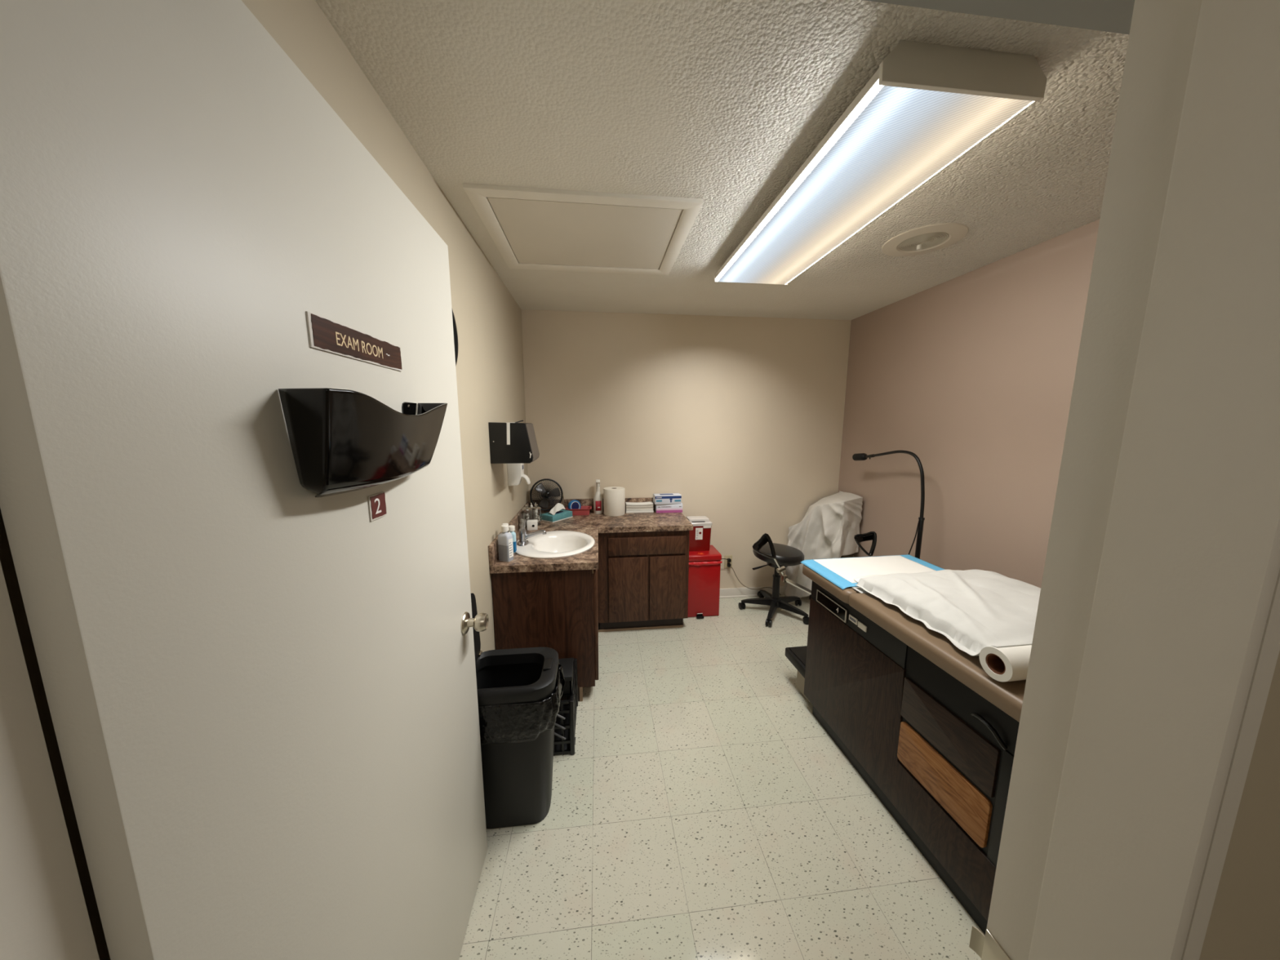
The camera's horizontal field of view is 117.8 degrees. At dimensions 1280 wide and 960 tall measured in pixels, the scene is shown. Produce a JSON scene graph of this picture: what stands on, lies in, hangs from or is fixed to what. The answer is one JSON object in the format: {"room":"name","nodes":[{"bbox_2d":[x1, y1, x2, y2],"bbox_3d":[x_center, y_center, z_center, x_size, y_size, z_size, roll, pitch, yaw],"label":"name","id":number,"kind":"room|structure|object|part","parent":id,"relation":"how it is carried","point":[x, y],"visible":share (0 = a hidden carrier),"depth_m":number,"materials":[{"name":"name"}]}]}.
{"room":"examination room","nodes":[
{"label":"examination room","id":0,"kind":"room"},
{"bbox_2d":[0,0,528,959],"bbox_3d":[-0.793,0.096,1.685,0.100,2.382,3.040,-1,8,-6],"label":"wall","id":1,"kind":"structure","parent":0,"point":[490,372],"depth_m":1.53,"materials":[{"name":"beige paint"}]},
{"bbox_2d":[452,310,457,365],"bbox_3d":[-0.696,-0.514,1.329,0.034,0.304,0.304,-1,8,-6],"label":"wall clock","id":2,"kind":"object","parent":1,"relation":"attached to","point":[455,329],"visible":0.09,"depth_m":1.46,"materials":[{"name":"black plastic"}]},
{"bbox_2d":[488,499,531,566],"bbox_3d":[-0.823,0.300,2.546,0.019,0.108,1.197,-1,8,-6],"label":"backsplash","id":3,"kind":"structure","parent":1,"relation":"attached to","point":[493,551],"depth_m":2.04,"materials":[{"name":"brown laminate"}]},
{"bbox_2d":[488,420,539,463],"bbox_3d":[-0.685,-0.215,2.124,0.220,0.228,0.227,-1,8,-6],"label":"dispenser","id":4,"kind":"object","parent":1,"relation":"attached to","point":[516,442],"visible":1,"depth_m":2.02,"materials":[{"name":"black plastic"}]},
{"bbox_2d":[506,463,530,485],"bbox_3d":[-0.764,-0.061,2.448,0.127,0.184,0.100,-1,8,-6],"label":"soap dispenser","id":5,"kind":"object","parent":1,"relation":"attached to","point":[515,471],"visible":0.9,"depth_m":2.40,"materials":[{"name":"white plastic"}]},
{"bbox_3d":[-0.730,-0.005,2.460,0.057,0.065,0.059,-1,8,-6],"label":"push lever","id":6,"kind":"part","parent":5,"relation":"part of","materials":[{"name":"white plastic"}]},
{"bbox_2d":[520,309,851,588],"bbox_3d":[0.421,-0.136,3.281,2.667,2.382,0.100,-1,8,-6],"label":"wall","id":7,"kind":"structure","parent":0,"point":[741,418],"depth_m":3.17,"materials":[{"name":"beige paint"}]},
{"bbox_2d":[531,497,654,512],"bbox_3d":[-0.276,0.206,3.192,1.212,0.108,0.019,-1,8,-6],"label":"backsplash","id":8,"kind":"structure","parent":7,"relation":"attached to","point":[584,502],"depth_m":3.16,"materials":[{"name":"brown laminate"}]},
{"bbox_2d":[724,555,732,568],"bbox_3d":[0.775,0.718,3.390,0.072,0.116,0.008,-1,8,-6],"label":"wall outlet","id":9,"kind":"object","parent":7,"relation":"attached to","point":[726,557],"visible":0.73,"depth_m":3.39,"materials":[{"name":"beige plastic"}]},
{"bbox_2d":[719,585,784,598],"bbox_3d":[1.031,1.001,3.452,1.450,0.082,0.024,-1,8,-6],"label":"baseboard","id":10,"kind":"structure","parent":7,"relation":"attached to","point":[731,593],"depth_m":3.44,"materials":[{"name":"white paint"}]},
{"bbox_2d":[315,0,1128,319],"bbox_3d":[0.159,-1.022,0.758,3.910,0.100,4.750,-1,8,-6],"label":"ceiling","id":11,"kind":"structure","parent":0,"point":[719,103],"depth_m":1.09,"materials":[{"name":"white paint"}]},
{"bbox_2d":[462,182,702,275],"bbox_3d":[-0.237,-1.115,1.794,0.882,0.016,0.738,-1,8,-6],"label":"attic hatch","id":12,"kind":"object","parent":11,"relation":"attached to","point":[544,228],"visible":1,"depth_m":1.68,"materials":[{"name":"paint"}]},
{"bbox_3d":[-0.237,-1.119,1.794,0.748,0.008,0.604,-1,8,-6],"label":"hatch panel","id":13,"kind":"part","parent":12,"relation":"part of","materials":[{"name":"paint"}]},
{"bbox_2d":[714,40,1046,285],"bbox_3d":[0.685,-1.039,1.513,0.420,0.084,1.269,-1,8,-6],"label":"fluorescent light","id":14,"kind":"object","parent":11,"relation":"attached to","point":[925,105],"visible":1,"depth_m":1.07,"materials":[{"name":"white paint"}]},
{"bbox_2d":[881,222,968,256],"bbox_3d":[1.329,-1.111,1.815,0.332,0.026,0.332,-1,8,-6],"label":"ceiling vent","id":15,"kind":"object","parent":11,"relation":"attached to","point":[931,237],"visible":1,"depth_m":1.79,"materials":[{"name":"beige paint"}]},
{"bbox_3d":[1.336,-1.113,1.847,0.021,0.020,0.021,-1,8,-6],"label":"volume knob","id":16,"kind":"part","parent":15,"relation":"part of","materials":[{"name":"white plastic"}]},
{"bbox_2d":[898,231,948,251],"bbox_3d":[1.329,-1.119,1.814,0.190,0.004,0.190,-4,9,-25],"label":"grille","id":17,"kind":"object","parent":15,"relation":"attached to","point":[926,241],"depth_m":1.81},
{"bbox_2d":[458,595,985,959],"bbox_3d":[0.156,1.434,1.117,3.910,0.100,4.750,-1,8,-6],"label":"floor","id":18,"kind":"structure","parent":0,"point":[702,808],"depth_m":1.45,"materials":[{"name":"tile"}]},
{"bbox_2d":[471,593,564,828],"bbox_3d":[-0.482,0.886,1.497,0.370,0.874,0.272,-1,8,-6],"label":"trash can","id":19,"kind":"object","parent":18,"relation":"on","point":[519,691],"visible":0.73,"depth_m":1.43,"materials":[{"name":"black plastic"}]},
{"bbox_3d":[-0.650,0.587,1.452,0.024,0.270,0.226,-1,8,-6],"label":"lid","id":20,"kind":"part","parent":19,"relation":"part of","materials":[{"name":"black plastic"}]},
{"bbox_2d":[491,568,598,701],"bbox_3d":[-0.534,0.805,2.402,0.541,0.771,0.670,-1,8,-6],"label":"base cabinet","id":21,"kind":"object","parent":18,"relation":"on","point":[557,611],"visible":0.61,"depth_m":2.06,"materials":[{"name":"brown wood"}]},
{"bbox_3d":[-0.259,0.787,2.273,0.020,0.645,0.300,-1,8,-6],"label":"door","id":22,"kind":"part","parent":21,"relation":"part of","materials":[{"name":"brown wood"}]},
{"bbox_2d":[553,658,577,755],"bbox_3d":[-0.462,1.125,1.924,0.286,0.276,0.338,-1,8,-6],"label":"crate","id":23,"kind":"object","parent":18,"relation":"on","point":[564,743],"visible":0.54,"depth_m":1.80,"materials":[{"name":"black plastic"}]},
{"bbox_2d":[558,657,573,695],"bbox_3d":[-0.457,0.947,1.844,0.272,0.096,0.151,-1,8,-6],"label":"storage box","id":24,"kind":"object","parent":23,"relation":"on","point":[566,664],"visible":0.3,"depth_m":1.81,"materials":[{"name":"black plastic"}]},
{"bbox_2d":[597,530,689,631],"bbox_3d":[-0.007,0.712,3.042,0.685,0.771,0.496,-1,8,-6],"label":"base cabinet","id":25,"kind":"object","parent":18,"relation":"on","point":[642,577],"visible":0.88,"depth_m":2.80,"materials":[{"name":"brown wood"}]},
{"bbox_2d":[488,497,693,573],"bbox_3d":[-0.221,0.310,2.614,1.231,0.146,1.197,-1,8,-6],"label":"countertop","id":26,"kind":"structure","parent":25,"relation":"on","point":[593,524],"depth_m":2.72,"materials":[{"name":"brown laminate"}]},
{"bbox_2d":[497,524,513,561],"bbox_3d":[-0.712,0.332,2.040,0.071,0.190,0.045,3,9,22],"label":"bottle","id":27,"kind":"object","parent":26,"relation":"on","point":[505,548],"visible":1,"depth_m":2.02,"materials":[{"name":"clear plastic"}]},
{"bbox_2d":[508,524,516,553],"bbox_3d":[-0.721,0.333,2.170,0.047,0.152,0.047,-2,9,-16],"label":"bottle","id":28,"kind":"object","parent":26,"relation":"on","point":[511,528],"visible":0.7,"depth_m":2.15,"materials":[{"name":"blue plastic"}]},
{"bbox_2d":[518,512,525,528],"bbox_3d":[-0.794,0.283,2.597,0.044,0.125,0.044,-1,8,-6],"label":"glass jar","id":29,"kind":"object","parent":26,"relation":"on","point":[521,515],"visible":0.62,"depth_m":2.58,"materials":[{"name":"clear glass"}]},
{"bbox_2d":[522,504,531,527],"bbox_3d":[-0.794,0.250,2.714,0.064,0.158,0.064,-1,8,-6],"label":"glass jar","id":30,"kind":"object","parent":26,"relation":"on","point":[527,510],"visible":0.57,"depth_m":2.69,"materials":[{"name":"clear glass"}]},
{"bbox_3d":[-0.793,0.190,2.705,0.064,0.038,0.064,-1,8,-6],"label":"lid","id":31,"kind":"part","parent":30,"relation":"part of","materials":[{"name":"silver metal"}]},
{"bbox_2d":[516,519,546,546],"bbox_3d":[-0.641,0.304,2.286,0.173,0.144,0.102,-1,8,-6],"label":"faucet","id":32,"kind":"object","parent":26,"relation":"on","point":[522,534],"visible":1,"depth_m":2.27,"materials":[{"name":"silver metal"}]},
{"bbox_3d":[-0.694,0.369,2.290,0.066,0.014,0.102,-1,8,-6],"label":"deck plate","id":33,"kind":"part","parent":32,"relation":"part of","materials":[{"name":"silver metal"}]},
{"bbox_3d":[-0.687,0.262,2.278,0.032,0.060,0.018,-4,9,-26],"label":"lever handle","id":34,"kind":"part","parent":32,"relation":"part of","materials":[{"name":"silver metal"}]},
{"bbox_3d":[-0.621,0.324,2.286,0.133,0.057,0.029,0,8,-1],"label":"spout","id":35,"kind":"part","parent":32,"relation":"part of","materials":[{"name":"silver metal"}]},
{"bbox_2d":[526,519,537,530],"bbox_3d":[-0.739,0.308,2.646,0.068,0.062,0.051,-2,9,-12],"label":"box","id":36,"kind":"object","parent":26,"relation":"on","point":[531,525],"visible":1,"depth_m":2.62,"materials":[{"name":"white cardboard"}]},
{"bbox_2d":[531,503,541,525],"bbox_3d":[-0.741,0.245,2.765,0.064,0.153,0.064,-1,8,-6],"label":"glass jar","id":37,"kind":"object","parent":26,"relation":"on","point":[536,513],"visible":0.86,"depth_m":2.74,"materials":[{"name":"clear glass"}]},
{"bbox_3d":[-0.741,0.188,2.756,0.064,0.038,0.064,-1,8,-6],"label":"lid","id":38,"kind":"part","parent":37,"relation":"part of","materials":[{"name":"silver metal"}]},
{"bbox_2d":[528,478,564,514],"bbox_3d":[-0.734,0.135,3.036,0.267,0.292,0.120,-1,8,-6],"label":"desk fan","id":39,"kind":"object","parent":26,"relation":"on","point":[546,495],"visible":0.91,"depth_m":3.02,"materials":[{"name":"black plastic"}]},
{"bbox_2d":[515,530,595,558],"bbox_3d":[-0.515,0.448,2.337,0.484,0.156,0.514,-1,8,-6],"label":"sink","id":40,"kind":"object","parent":26,"relation":"in","point":[555,544],"visible":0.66,"depth_m":2.43,"materials":[{"name":"white ceramic"}]},
{"bbox_2d":[541,502,572,522],"bbox_3d":[-0.631,0.240,2.936,0.121,0.114,0.209,6,10,33],"label":"tissue box","id":41,"kind":"object","parent":26,"relation":"on","point":[557,513],"visible":1,"depth_m":2.90,"materials":[{"name":"teal cardboard"}]},
{"bbox_2d":[565,506,591,515],"bbox_3d":[-0.491,0.247,3.099,0.206,0.053,0.116,-1,8,-6],"label":"plastic tray","id":42,"kind":"object","parent":26,"relation":"on","point":[584,510],"visible":0.78,"depth_m":3.06,"materials":[{"name":"red plastic"}]},
{"bbox_2d":[568,499,580,509],"bbox_3d":[-0.525,0.212,3.090,0.104,0.104,0.038,-7,11,-39],"label":"tape roll","id":43,"kind":"object","parent":42,"relation":"in","point":[573,504],"visible":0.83,"depth_m":3.07,"materials":[{"name":"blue plastic"}]},
{"bbox_2d":[593,479,603,514],"bbox_3d":[-0.339,0.132,3.119,0.075,0.276,0.077,-1,8,-6],"label":"spray bottle","id":44,"kind":"object","parent":26,"relation":"on","point":[597,499],"visible":1,"depth_m":3.10,"materials":[{"name":"white plastic"}]},
{"bbox_2d":[603,486,625,516],"bbox_3d":[-0.206,0.169,3.088,0.171,0.210,0.171,-1,8,-6],"label":"paper towel roll","id":45,"kind":"object","parent":26,"relation":"on","point":[614,497],"visible":1,"depth_m":3.02,"materials":[{"name":"paper"}]},
{"bbox_2d":[625,509,653,513],"bbox_3d":[-0.006,0.253,3.173,0.225,0.019,0.085,-1,8,-6],"label":"pads","id":46,"kind":"object","parent":26,"relation":"on","point":[634,511],"visible":0.62,"depth_m":3.13,"materials":[{"name":"white paper"}]},
{"bbox_2d":[625,501,653,511],"bbox_3d":[-0.006,0.214,3.167,0.222,0.057,0.082,-1,8,-6],"label":"pads","id":47,"kind":"object","parent":46,"relation":"on","point":[629,506],"visible":1,"depth_m":3.13,"materials":[{"name":"white paper"}]},
{"bbox_2d":[654,502,682,512],"bbox_3d":[0.236,0.225,3.188,0.218,0.072,0.096,-1,8,-5],"label":"glove box","id":48,"kind":"object","parent":26,"relation":"on","point":[673,508],"visible":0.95,"depth_m":3.14,"materials":[{"name":"white cardboard"}]},
{"bbox_2d":[653,493,681,504],"bbox_3d":[0.223,0.153,3.170,0.218,0.073,0.096,-1,8,-8],"label":"glove box","id":49,"kind":"object","parent":48,"relation":"on","point":[663,498],"visible":1,"depth_m":3.13,"materials":[{"name":"white cardboard"}]},
{"bbox_3d":[-0.085,0.797,2.803,0.284,0.488,0.018,-1,8,-6],"label":"door","id":50,"kind":"part","parent":25,"relation":"part of","materials":[{"name":"brown wood"}]},
{"bbox_3d":[0.054,0.471,2.771,0.562,0.130,0.018,-1,8,-6],"label":"drawer","id":51,"kind":"part","parent":25,"relation":"part of","materials":[{"name":"brown wood"}]},
{"bbox_3d":[0.201,0.792,2.834,0.264,0.486,0.018,-1,8,-6],"label":"door","id":52,"kind":"part","parent":25,"relation":"part of","materials":[{"name":"brown wood"}]},
{"bbox_2d":[687,545,722,618],"bbox_3d":[0.491,0.823,3.149,0.282,0.513,0.274,-1,8,-6],"label":"bin","id":53,"kind":"object","parent":18,"relation":"on","point":[704,566],"visible":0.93,"depth_m":3.05,"materials":[{"name":"red paint"}]},
{"bbox_2d":[686,515,711,551],"bbox_3d":[0.467,0.432,3.150,0.210,0.262,0.144,-1,8,-6],"label":"sharps container","id":54,"kind":"object","parent":53,"relation":"on","point":[700,537],"visible":0.76,"depth_m":3.09,"materials":[{"name":"red plastic"}]},
{"bbox_3d":[0.467,0.329,3.135,0.210,0.054,0.143,-1,8,-6],"label":"lid","id":55,"kind":"part","parent":54,"relation":"part of","materials":[{"name":"white plastic"}]},
{"bbox_3d":[0.490,0.591,3.129,0.276,0.046,0.247,-1,8,-6],"label":"lid","id":56,"kind":"part","parent":53,"relation":"part of","materials":[{"name":"red paint"}]},
{"bbox_2d":[727,563,781,595],"bbox_3d":[1.012,0.882,3.394,0.497,0.304,0.048,0,8,-2],"label":"power cord","id":57,"kind":"object","parent":18,"relation":"on","point":[728,564],"visible":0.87,"depth_m":3.37,"materials":[{"name":"black plastic"}]},
{"bbox_2d":[737,542,808,626],"bbox_3d":[1.106,0.808,3.153,0.550,0.551,0.533,-1,8,-6],"label":"stool","id":58,"kind":"object","parent":18,"relation":"on","point":[786,555],"visible":0.89,"depth_m":3.07,"materials":[{"name":"black plastic"}]},
{"bbox_3d":[0.961,0.994,3.190,0.240,0.052,0.052,2,8,11],"label":"arm","id":59,"kind":"part","parent":58,"relation":"part of","materials":[{"name":"black plastic"}]},
{"bbox_3d":[0.980,0.680,3.035,0.232,0.017,0.023,-4,9,-26],"label":"height lever","id":60,"kind":"part","parent":58,"relation":"part of","materials":[{"name":"black plastic"}]},
{"bbox_3d":[1.091,0.977,3.310,0.052,0.052,0.241,-1,8,-6],"label":"arm","id":61,"kind":"part","parent":58,"relation":"part of","materials":[{"name":"black plastic"}]},
{"bbox_3d":[1.036,1.017,3.032,0.052,0.052,0.240,5,9,28],"label":"arm","id":62,"kind":"part","parent":58,"relation":"part of","materials":[{"name":"black plastic"}]},
{"bbox_3d":[1.109,0.660,3.113,0.170,0.056,0.170,-1,8,-6],"label":"seat plate","id":63,"kind":"part","parent":58,"relation":"part of","materials":[{"name":"black paint"}]},
{"bbox_3d":[1.111,0.592,3.103,0.391,0.107,0.392,-1,8,-6],"label":"seat","id":64,"kind":"part","parent":58,"relation":"part of","materials":[{"name":"black leather"}]},
{"bbox_3d":[1.244,0.989,3.226,0.240,0.052,0.052,-4,9,-25],"label":"arm","id":65,"kind":"part","parent":58,"relation":"part of","materials":[{"name":"black plastic"}]},
{"bbox_3d":[1.211,1.014,3.054,0.052,0.052,0.240,-8,11,-43],"label":"arm","id":66,"kind":"part","parent":58,"relation":"part of","materials":[{"name":"black plastic"}]},
{"bbox_2d":[808,554,854,599],"bbox_3d":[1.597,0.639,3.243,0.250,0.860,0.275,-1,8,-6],"label":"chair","id":67,"kind":"object","parent":18,"relation":"on","point":[846,556],"visible":0.06,"depth_m":3.11,"materials":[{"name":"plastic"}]},
{"bbox_2d":[783,490,862,598],"bbox_3d":[1.511,0.583,3.204,0.489,0.943,0.431,-1,8,-6],"label":"sheet","id":68,"kind":"object","parent":67,"relation":"on","point":[828,529],"visible":0.87,"depth_m":3.13,"materials":[{"name":"white fabric"}]},
{"bbox_3d":[1.679,0.630,3.119,0.105,0.035,0.015,-1,8,-6],"label":"seat","id":69,"kind":"part","parent":67,"relation":"part of","materials":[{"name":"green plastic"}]},
{"bbox_2d":[852,449,924,559],"bbox_3d":[1.681,0.474,2.636,0.270,1.363,0.785,-1,8,-6],"label":"gooseneck lamp","id":70,"kind":"object","parent":18,"relation":"on","point":[860,456],"visible":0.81,"depth_m":2.35,"materials":[{"name":"black metal"}]},
{"bbox_3d":[1.663,0.695,2.414,0.072,0.931,0.022,3,9,21],"label":"lamp cord","id":71,"kind":"part","parent":70,"relation":"part of","materials":[{"name":"black plastic"}]},
{"bbox_2d":[752,531,1026,934],"bbox_3d":[1.160,0.848,1.625,0.882,0.916,1.414,-1,8,-8],"label":"exam table","id":72,"kind":"object","parent":18,"relation":"on","point":[920,718],"visible":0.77,"depth_m":1.37,"materials":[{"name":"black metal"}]},
{"bbox_3d":[0.688,0.361,2.193,0.109,0.096,0.019,-4,9,-25],"label":"heel plate","id":73,"kind":"part","parent":72,"relation":"part of","materials":[{"name":"black plastic"}]},
{"bbox_3d":[0.794,0.503,2.194,0.078,0.132,0.018,-1,8,-8],"label":"stirrup rod","id":74,"kind":"part","parent":72,"relation":"part of","materials":[{"name":"silver metal"}]},
{"bbox_2d":[802,564,860,604],"bbox_3d":[1.213,0.483,1.905,0.685,0.064,0.382,-1,8,-8],"label":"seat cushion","id":75,"kind":"object","parent":72,"relation":"on","point":[844,595],"depth_m":1.79,"materials":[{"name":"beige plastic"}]},
{"bbox_3d":[0.918,0.602,1.855,0.002,0.061,0.228,-1,8,-8],"label":"name plate","id":76,"kind":"part","parent":72,"relation":"part of","materials":[{"name":"black plastic"}]},
{"bbox_3d":[0.940,0.615,1.701,0.005,0.025,0.051,-1,8,-8],"label":"data plate","id":77,"kind":"part","parent":72,"relation":"part of","materials":[{"name":"white plastic"}]},
{"bbox_2d":[852,586,867,593],"bbox_3d":[1.003,0.479,1.690,0.122,0.003,0.063,-1,8,-6],"label":"paper scrap","id":78,"kind":"object","parent":72,"relation":"on","point":[860,589],"visible":0.33,"depth_m":1.68,"materials":[{"name":"white paper"}]},
{"bbox_3d":[0.948,0.625,1.646,0.005,0.025,0.049,-1,8,-8],"label":"data plate","id":79,"kind":"part","parent":72,"relation":"part of","materials":[{"name":"white plastic"}]},
{"bbox_3d":[1.328,0.341,2.282,0.110,0.069,0.023,1,8,6],"label":"heel plate","id":80,"kind":"part","parent":72,"relation":"part of","materials":[{"name":"black plastic"}]},
{"bbox_2d":[800,554,945,589],"bbox_3d":[1.192,0.444,1.921,0.640,0.024,0.345,-1,8,-8],"label":"underpad","id":81,"kind":"object","parent":72,"relation":"on","point":[843,572],"visible":0.74,"depth_m":1.95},
{"bbox_3d":[0.968,0.964,1.578,0.010,0.558,1.001,-1,8,-8],"label":"panel","id":82,"kind":"part","parent":72,"relation":"part of","materials":[{"name":"brown laminate"}]},
{"bbox_2d":[848,592,1026,722],"bbox_3d":[1.297,0.566,1.308,0.685,0.066,0.836,-1,8,-8],"label":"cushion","id":83,"kind":"object","parent":72,"relation":"on","point":[1008,696],"depth_m":1.25,"materials":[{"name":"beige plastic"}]},
{"bbox_3d":[1.008,1.002,1.300,0.016,0.160,0.326,-1,8,-8],"label":"drawer","id":84,"kind":"part","parent":72,"relation":"part of","materials":[{"name":"brown wood"}]},
{"bbox_2d":[855,569,1040,681],"bbox_3d":[1.300,0.463,1.411,0.703,0.096,0.673,-1,8,-8],"label":"paper roll","id":85,"kind":"object","parent":72,"relation":"on","point":[990,615],"visible":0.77,"depth_m":1.35,"materials":[{"name":"paper"}]},
{"bbox_3d":[1.008,0.828,1.276,0.016,0.156,0.330,-1,8,-8],"label":"drawer","id":86,"kind":"part","parent":72,"relation":"part of","materials":[{"name":"brown laminate"}]},
{"bbox_3d":[1.264,0.903,1.610,0.592,0.674,1.000,-1,8,-8],"label":"cabinet frame","id":87,"kind":"part","parent":72,"relation":"part of","materials":[{"name":"black metal"}]},
{"bbox_3d":[1.014,0.725,1.125,0.030,0.051,0.104,-1,8,-8],"label":"release handle","id":88,"kind":"part","parent":72,"relation":"part of","materials":[{"name":"black plastic"}]},
{"bbox_3d":[1.035,0.944,1.097,0.008,0.362,0.046,-1,8,-8],"label":"corner post","id":89,"kind":"part","parent":72,"relation":"part of","materials":[{"name":"black metal"}]},
{"bbox_2d":[838,219,1099,587],"bbox_3d":[1.957,0.055,1.985,0.100,2.382,3.040,-1,8,-6],"label":"wall","id":90,"kind":"structure","parent":0,"point":[971,374],"depth_m":2.18,"materials":[{"name":"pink paint"}]},
{"bbox_2d":[864,0,1134,34],"bbox_3d":[0.724,-0.768,0.418,2.667,0.302,0.226,-1,8,-6],"label":"wall","id":91,"kind":"structure","parent":0,"point":[1107,15],"depth_m":0.52,"materials":[{"name":"grey paint"}]},
{"bbox_2d":[1199,650,1279,959],"bbox_3d":[0.742,0.286,0.399,2.667,2.382,0.120,-1,8,-6],"label":"wall","id":92,"kind":"structure","parent":0,"point":[1244,923],"depth_m":0.32,"materials":[{"name":"beige paint"}]},
{"bbox_2d":[0,0,488,959],"bbox_3d":[-0.486,0.397,0.809,0.101,2.028,0.908,-1,8,-6],"label":"door","id":93,"kind":"structure","parent":92,"relation":"in","point":[260,690],"depth_m":0.43,"materials":[{"name":"white paint"}]},
{"bbox_2d":[305,311,402,371],"bbox_3d":[-0.497,-0.239,0.694,0.004,0.050,0.267,-1,8,-6],"label":"room sign","id":94,"kind":"object","parent":93,"relation":"attached to","point":[324,334],"visible":1,"depth_m":0.65,"materials":[{"name":"brown plastic"}]},
{"bbox_2d":[278,387,447,497],"bbox_3d":[-0.456,-0.072,0.713,0.084,0.158,0.420,-1,8,-6],"label":"file holder","id":95,"kind":"object","parent":93,"relation":"attached to","point":[342,441],"visible":1,"depth_m":0.56,"materials":[{"name":"black plastic"}]},
{"bbox_3d":[-0.497,-0.078,0.714,0.002,0.144,0.384,-1,8,-6],"label":"plate","id":96,"kind":"part","parent":95,"relation":"part of","materials":[{"name":"black plastic"}]},
{"bbox_2d":[367,491,386,521],"bbox_3d":[-0.497,0.049,0.731,0.004,0.046,0.052,-1,8,-6],"label":"number sign","id":97,"kind":"object","parent":93,"relation":"attached to","point":[376,502],"visible":1,"depth_m":0.73,"materials":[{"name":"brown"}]},
{"bbox_3d":[-0.496,0.443,1.201,0.036,0.055,0.055,-1,8,-6],"label":"knob","id":98,"kind":"part","parent":93,"relation":"part of","materials":[{"name":"metal"}]},
{"bbox_2d":[0,0,1279,959],"bbox_3d":[-0.029,0.456,0.341,0.946,2.060,0.145,-1,8,-6],"label":"trim","id":99,"kind":"structure","parent":92,"relation":"attached to","point":[1155,649],"depth_m":0.31,"materials":[{"name":"white paint"}]},
{"bbox_3d":[0.419,0.573,0.449,0.006,0.062,0.065,-1,8,-9],"label":"strike plate","id":100,"kind":"part","parent":99,"relation":"part of","materials":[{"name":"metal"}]}
]}

